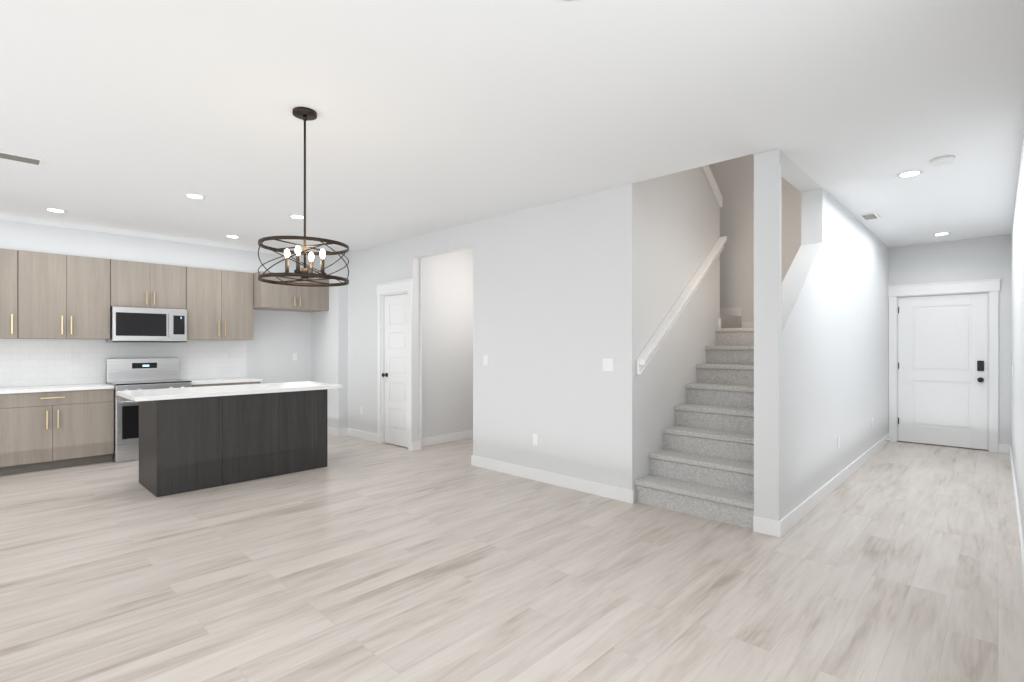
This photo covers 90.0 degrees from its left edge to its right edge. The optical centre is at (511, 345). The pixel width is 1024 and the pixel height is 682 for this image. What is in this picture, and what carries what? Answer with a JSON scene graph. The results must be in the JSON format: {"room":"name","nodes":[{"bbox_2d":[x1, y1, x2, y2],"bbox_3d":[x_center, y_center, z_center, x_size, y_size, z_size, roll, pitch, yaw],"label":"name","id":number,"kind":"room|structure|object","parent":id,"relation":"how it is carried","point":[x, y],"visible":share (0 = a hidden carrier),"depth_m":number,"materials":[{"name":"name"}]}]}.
{"room":"open-plan living area","nodes":[
{"label":"open-plan living area","id":0,"kind":"room"},
{"bbox_2d":[0,220,310,387],"bbox_3d":[-5.247,-0.020,6.275,0.150,2.760,9.320,0,0,43],"label":"wall","id":1,"kind":"structure","parent":0,"point":[280,338],"depth_m":7.31,"materials":[{"name":"white paint"}]},
{"bbox_2d":[0,248,17,338],"bbox_3d":[-5.611,-0.560,5.518,0.361,0.960,0.396,0,0,43],"label":"upper cabinet","id":2,"kind":"object","parent":1,"relation":"attached to","point":[8,293],"visible":1,"depth_m":5.51,"materials":[{"name":"brown wood"}]},
{"bbox_2d":[17,250,109,338],"bbox_3d":[-5.198,-0.560,5.953,0.361,0.960,0.796,0,0,43],"label":"upper cabinet","id":3,"kind":"object","parent":1,"relation":"attached to","point":[61,296],"visible":1,"depth_m":5.83,"materials":[{"name":"brown wood"}]},
{"bbox_2d":[0,339,246,386],"bbox_3d":[-5.229,0.193,6.178,0.008,0.543,3.805,0,0,43],"label":"tile backsplash","id":4,"kind":"structure","parent":1,"relation":"attached to","point":[34,362],"depth_m":6.27,"materials":[{"name":"white tile"}]},
{"bbox_2d":[110,259,185,309],"bbox_3d":[-4.651,-0.757,6.530,0.361,0.565,0.786,0,0,43],"label":"upper cabinet","id":5,"kind":"object","parent":1,"relation":"attached to","point":[143,284],"visible":0.98,"depth_m":6.41,"materials":[{"name":"brown wood"}]},
{"bbox_2d":[107,306,186,341],"bbox_3d":[-4.623,-0.259,6.503,0.439,0.427,0.770,0,0,43],"label":"microwave","id":6,"kind":"object","parent":5,"relation":"attached to","point":[133,324],"visible":1,"depth_m":6.35,"materials":[{"name":"silver metal"}]},
{"bbox_2d":[186,267,252,339],"bbox_3d":[-4.091,-0.560,7.120,0.361,0.960,0.834,0,0,43],"label":"upper cabinet","id":7,"kind":"object","parent":1,"relation":"attached to","point":[219,304],"visible":0.98,"depth_m":6.99,"materials":[{"name":"brown wood"}]},
{"bbox_2d":[253,271,328,311],"bbox_3d":[-3.359,-0.790,7.695,0.631,0.500,0.998,0,0,43],"label":"upper cabinet","id":8,"kind":"object","parent":1,"relation":"attached to","point":[270,296],"visible":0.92,"depth_m":7.44,"materials":[{"name":"brown wood"}]},
{"bbox_2d":[311,253,347,428],"bbox_3d":[-2.828,-0.020,8.068,0.890,2.760,0.270,0,0,43],"label":"wall","id":9,"kind":"structure","parent":0,"point":[329,345],"depth_m":7.77,"materials":[{"name":"white paint"}]},
{"bbox_2d":[327,426,342,436],"bbox_3d":[-2.907,1.302,7.945,0.866,0.115,0.022,0,0,44],"label":"baseboard","id":10,"kind":"structure","parent":9,"relation":"attached to","point":[331,431],"depth_m":7.71,"materials":[{"name":"white wood"}]},
{"bbox_2d":[348,223,472,449],"bbox_3d":[-1.421,-0.020,6.849,2.830,2.760,0.140,0,0,43],"label":"wall","id":11,"kind":"structure","parent":0,"point":[370,268],"depth_m":7.23,"materials":[{"name":"white paint"}]},
{"bbox_2d":[343,428,376,442],"bbox_3d":[-2.190,1.302,7.471,0.858,0.115,0.016,0,0,44],"label":"baseboard","id":12,"kind":"structure","parent":11,"relation":"attached to","point":[364,435],"depth_m":7.48,"materials":[{"name":"white wood"}]},
{"bbox_2d":[376,279,412,450],"bbox_3d":[-1.553,0.247,6.937,0.844,2.225,0.154,0,0,43],"label":"door frame","id":13,"kind":"structure","parent":11,"relation":"attached to","point":[396,287],"depth_m":7.12,"materials":[{"name":"white wood"}]},
{"bbox_2d":[382,294,407,447],"bbox_3d":[-1.567,0.330,6.923,0.618,2.037,0.124,0,0,43],"label":"closet door","id":14,"kind":"structure","parent":11,"relation":"in","point":[396,370],"depth_m":6.95,"materials":[{"name":"white wood"}]},
{"bbox_2d":[471,455,633,503],"bbox_3d":[0.292,1.302,5.116,2.072,0.115,0.016,0,0,44],"label":"baseboard","id":15,"kind":"structure","parent":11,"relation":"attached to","point":[595,488],"depth_m":4.95,"materials":[{"name":"white wood"}]},
{"bbox_2d":[422,250,472,437],"bbox_3d":[-0.080,-0.020,8.196,0.120,2.760,3.660,0,0,44],"label":"wall","id":16,"kind":"structure","parent":0,"point":[447,343],"depth_m":7.21,"materials":[{"name":"white paint"}]},
{"bbox_2d":[411,430,472,449],"bbox_3d":[-0.072,1.302,8.106,0.016,0.115,3.540,0,0,44],"label":"baseboard","id":17,"kind":"structure","parent":16,"relation":"attached to","point":[438,439],"depth_m":7.13,"materials":[{"name":"white wood"}]},
{"bbox_2d":[0,434,1023,681],"bbox_3d":[-1.028,1.410,4.698,8.440,0.100,12.840,0,0,43],"label":"floor","id":18,"kind":"structure","parent":0,"point":[360,560],"depth_m":2.98,"materials":[{"name":"beige wood"}]},
{"bbox_2d":[0,389,113,475],"bbox_3d":[-5.202,0.930,5.767,0.611,0.860,1.065,0,0,43],"label":"base cabinet","id":19,"kind":"object","parent":18,"relation":"on","point":[40,431],"visible":0.98,"depth_m":5.59,"materials":[{"name":"grey wood"}]},
{"bbox_2d":[106,358,191,462],"bbox_3d":[-4.524,0.760,6.396,0.708,1.200,0.772,0,0,43],"label":"range","id":20,"kind":"object","parent":18,"relation":"on","point":[124,374],"visible":0.52,"depth_m":6.22,"materials":[{"name":"silver metal"}]},
{"bbox_2d":[192,382,259,386],"bbox_3d":[-4.005,0.930,7.029,0.611,0.860,0.855,0,0,43],"label":"base cabinet","id":21,"kind":"object","parent":18,"relation":"on","point":[220,384],"depth_m":6.82,"materials":[{"name":"grey"}]},
{"bbox_2d":[189,377,261,384],"bbox_3d":[-4.004,0.482,7.038,0.599,0.034,0.872,0,0,43],"label":"countertop","id":22,"kind":"structure","parent":21,"relation":"on","point":[219,380],"depth_m":6.91,"materials":[{"name":"white stone"}]},
{"bbox_2d":[137,389,326,496],"bbox_3d":[-2.886,0.923,5.413,0.720,0.874,1.610,0,0,43],"label":"kitchen island","id":23,"kind":"object","parent":18,"relation":"on","point":[194,438],"depth_m":5.02,"materials":[{"name":"black wood"}]},
{"bbox_2d":[117,381,340,400],"bbox_3d":[-2.912,0.465,5.438,0.850,0.042,1.930,0,0,43],"label":"island countertop","id":24,"kind":"structure","parent":23,"relation":"on","point":[284,387],"depth_m":5.09,"materials":[{"name":"white stone"}]},
{"bbox_2d":[634,314,753,528],"bbox_3d":[2.021,0.487,5.560,2.118,1.746,2.948,0,0,43],"label":"staircase","id":25,"kind":"structure","parent":18,"relation":"on","point":[702,463],"depth_m":4.54,"materials":[{"name":"grey carpet"}]},
{"bbox_3d":[-5.946,0.930,4.984,0.611,0.860,1.085,0,0,44],"label":"base cabinet","id":26,"kind":"object","parent":18,"relation":"on","visible":0},
{"bbox_2d":[0,383,113,393],"bbox_3d":[-5.581,0.482,5.377,0.599,0.034,2.157,0,0,43],"label":"countertop","id":27,"kind":"structure","parent":26,"relation":"on","point":[30,389],"depth_m":5.70,"materials":[{"name":"white stone"}]},
{"bbox_2d":[0,0,1023,258],"bbox_3d":[-1.028,-1.470,4.698,8.440,0.140,12.840,0,0,43],"label":"ceiling","id":28,"kind":"structure","parent":0,"point":[136,118],"depth_m":3.02,"materials":[{"name":"white paint"}]},
{"bbox_2d":[0,151,43,165],"bbox_3d":[-3.703,-1.395,3.783,0.180,0.009,0.350,0,0,43],"label":"ceiling vent","id":29,"kind":"object","parent":28,"relation":"in","point":[20,158],"visible":1,"depth_m":3.81,"materials":[{"name":"white plastic"}]},
{"bbox_2d":[44,208,65,212],"bbox_3d":[-4.708,-1.396,5.281,0.170,0.007,0.170,0,0,43],"label":"recessed light","id":30,"kind":"object","parent":28,"relation":"in","point":[56,210],"visible":1,"depth_m":5.27,"materials":[{"name":"white plastic"}]},
{"bbox_2d":[184,193,204,198],"bbox_3d":[-2.962,-1.396,4.782,0.170,0.007,0.170,0,0,43],"label":"recessed light","id":31,"kind":"object","parent":28,"relation":"in","point":[194,196],"visible":0.94,"depth_m":4.78,"materials":[{"name":"white plastic"}]},
{"bbox_2d":[225,235,239,237],"bbox_3d":[-3.574,-1.396,6.548,0.170,0.007,0.170,0,0,43],"label":"recessed light","id":32,"kind":"object","parent":28,"relation":"in","point":[232,236],"visible":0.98,"depth_m":6.53,"materials":[{"name":"white plastic"}]},
{"bbox_2d":[289,214,303,218],"bbox_3d":[-2.324,-1.396,5.541,0.170,0.007,0.170,0,0,43],"label":"recessed light","id":33,"kind":"object","parent":28,"relation":"in","point":[295,216],"visible":0.85,"depth_m":5.52,"materials":[{"name":"white plastic"}]},
{"bbox_2d":[258,107,348,286],"bbox_3d":[-1.240,-0.891,3.066,0.506,1.018,0.505,0,0,43],"label":"pendant chandelier","id":34,"kind":"object","parent":28,"relation":"hanging from","point":[304,114],"visible":1,"depth_m":3.05,"materials":[{"name":"brown metal"}]},
{"bbox_2d":[859,212,879,219],"bbox_3d":[3.862,-1.395,5.530,0.150,0.009,0.300,0,0,43],"label":"ceiling vent","id":35,"kind":"object","parent":28,"relation":"in","point":[870,216],"visible":1,"depth_m":5.51,"materials":[{"name":"white plastic"}]},
{"bbox_2d":[897,170,922,177],"bbox_3d":[3.230,-1.396,4.159,0.170,0.007,0.170,0,0,43],"label":"recessed light","id":36,"kind":"object","parent":28,"relation":"in","point":[910,173],"visible":0.98,"depth_m":4.14,"materials":[{"name":"white plastic"}]},
{"bbox_2d":[933,232,949,235],"bbox_3d":[5.364,-1.396,6.393,0.170,0.007,0.170,0,0,43],"label":"recessed light","id":37,"kind":"object","parent":28,"relation":"in","point":[941,233],"visible":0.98,"depth_m":6.36,"materials":[{"name":"white plastic"}]},
{"bbox_2d":[931,155,954,165],"bbox_3d":[3.224,-1.382,3.833,0.140,0.036,0.140,0,0,43],"label":"smoke detector","id":38,"kind":"object","parent":28,"relation":"attached to","point":[943,160],"visible":1,"depth_m":3.80,"materials":[{"name":"white plastic"}]},
{"bbox_2d":[473,184,719,501],"bbox_3d":[1.605,-0.020,6.500,2.040,2.760,3.800,0,0,43],"label":"wall","id":39,"kind":"structure","parent":0,"point":[569,295],"depth_m":4.94,"materials":[{"name":"white paint"}]},
{"bbox_2d":[483,355,487,364],"bbox_3d":[-0.293,0.160,5.676,0.075,0.115,0.008,0,0,43],"label":"light switch","id":40,"kind":"object","parent":39,"relation":"attached to","point":[485,359],"visible":1,"depth_m":5.67,"materials":[{"name":"white plastic"}]},
{"bbox_2d":[533,434,537,445],"bbox_3d":[0.236,0.950,5.174,0.070,0.115,0.008,0,0,43],"label":"outlet","id":41,"kind":"object","parent":39,"relation":"attached to","point":[535,439],"visible":1,"depth_m":5.17,"materials":[{"name":"white plastic"}]},
{"bbox_2d":[603,358,613,370],"bbox_3d":[0.860,0.170,4.582,0.115,0.115,0.008,0,0,43],"label":"light switch","id":42,"kind":"object","parent":39,"relation":"attached to","point":[608,364],"visible":1,"depth_m":4.58,"materials":[{"name":"white plastic"}]},
{"bbox_2d":[636,236,726,374],"bbox_3d":[1.750,-0.490,5.108,0.084,1.485,1.850,0,0,43],"label":"handrail","id":43,"kind":"object","parent":39,"relation":"attached to","point":[648,352],"visible":1,"depth_m":4.93,"materials":[{"name":"white wood"}]},
{"bbox_2d":[632,148,821,221],"bbox_3d":[2.030,-2.420,5.532,2.410,2.040,3.220,0,0,43],"label":"wall","id":44,"kind":"structure","parent":0,"point":[691,189],"depth_m":5.06,"materials":[{"name":"white paint"}]},
{"bbox_2d":[702,165,721,206],"bbox_3d":[1.821,-2.131,5.333,0.180,1.118,1.445,0,0,43],"label":"trim","id":45,"kind":"structure","parent":44,"relation":"attached to","point":[712,181],"depth_m":5.62,"materials":[{"name":"white wood"}]},
{"bbox_2d":[709,154,800,327],"bbox_3d":[3.079,-0.990,6.673,2.120,4.700,0.120,0,0,43],"label":"wall","id":46,"kind":"structure","parent":0,"point":[734,178],"depth_m":6.67,"materials":[{"name":"white paint"}]},
{"bbox_2d":[719,307,753,327],"bbox_3d":[2.661,-0.346,6.227,2.108,0.309,1.098,0,0,43],"label":"baseboard","id":47,"kind":"structure","parent":46,"relation":"attached to","point":[735,311],"depth_m":6.69,"materials":[{"name":"white wood"}]},
{"bbox_2d":[754,149,888,520],"bbox_3d":[3.576,-0.020,5.533,0.170,2.760,5.050,0,0,43],"label":"wall","id":48,"kind":"structure","parent":0,"point":[821,347],"depth_m":4.42,"materials":[{"name":"white paint"}]},
{"bbox_2d":[775,433,889,537],"bbox_3d":[3.638,1.302,5.463,0.016,0.115,5.066,0,0,44],"label":"baseboard","id":49,"kind":"structure","parent":48,"relation":"attached to","point":[786,523],"depth_m":4.50,"materials":[{"name":"white wood"}]},
{"bbox_2d":[837,436,839,448],"bbox_3d":[3.183,0.945,4.989,0.008,0.115,0.070,0,0,43],"label":"outlet","id":50,"kind":"object","parent":48,"relation":"attached to","point":[838,442],"visible":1,"depth_m":4.98,"materials":[{"name":"white plastic"}]},
{"bbox_2d":[889,235,1010,444],"bbox_3d":[5.877,-0.020,6.927,1.250,2.760,0.140,0,0,43],"label":"wall","id":51,"kind":"structure","parent":0,"point":[983,258],"depth_m":6.67,"materials":[{"name":"white paint"}]},
{"bbox_2d":[898,293,987,449],"bbox_3d":[5.804,0.333,6.929,0.934,2.031,0.136,0,0,43],"label":"front door","id":52,"kind":"structure","parent":51,"relation":"in","point":[942,369],"depth_m":6.92,"materials":[{"name":"white wood"}]},
{"bbox_2d":[888,278,1000,452],"bbox_3d":[5.819,0.254,6.945,1.178,2.213,0.154,0,0,43],"label":"door frame","id":53,"kind":"structure","parent":51,"relation":"attached to","point":[896,292],"depth_m":6.74,"materials":[{"name":"white wood"}]},
{"bbox_2d":[1011,129,1023,538],"bbox_3d":[2.030,-0.020,1.878,0.120,2.760,12.720,0,0,43],"label":"wall","id":54,"kind":"structure","parent":0,"point":[1017,337],"depth_m":4.11,"materials":[{"name":"white paint"}]},
{"bbox_2d":[1007,444,1023,587],"bbox_3d":[3.346,1.302,3.373,0.030,0.115,8.500,0,0,44],"label":"baseboard","id":55,"kind":"structure","parent":54,"relation":"attached to","point":[1009,451],"depth_m":3.82,"materials":[{"name":"white wood"}]}
]}

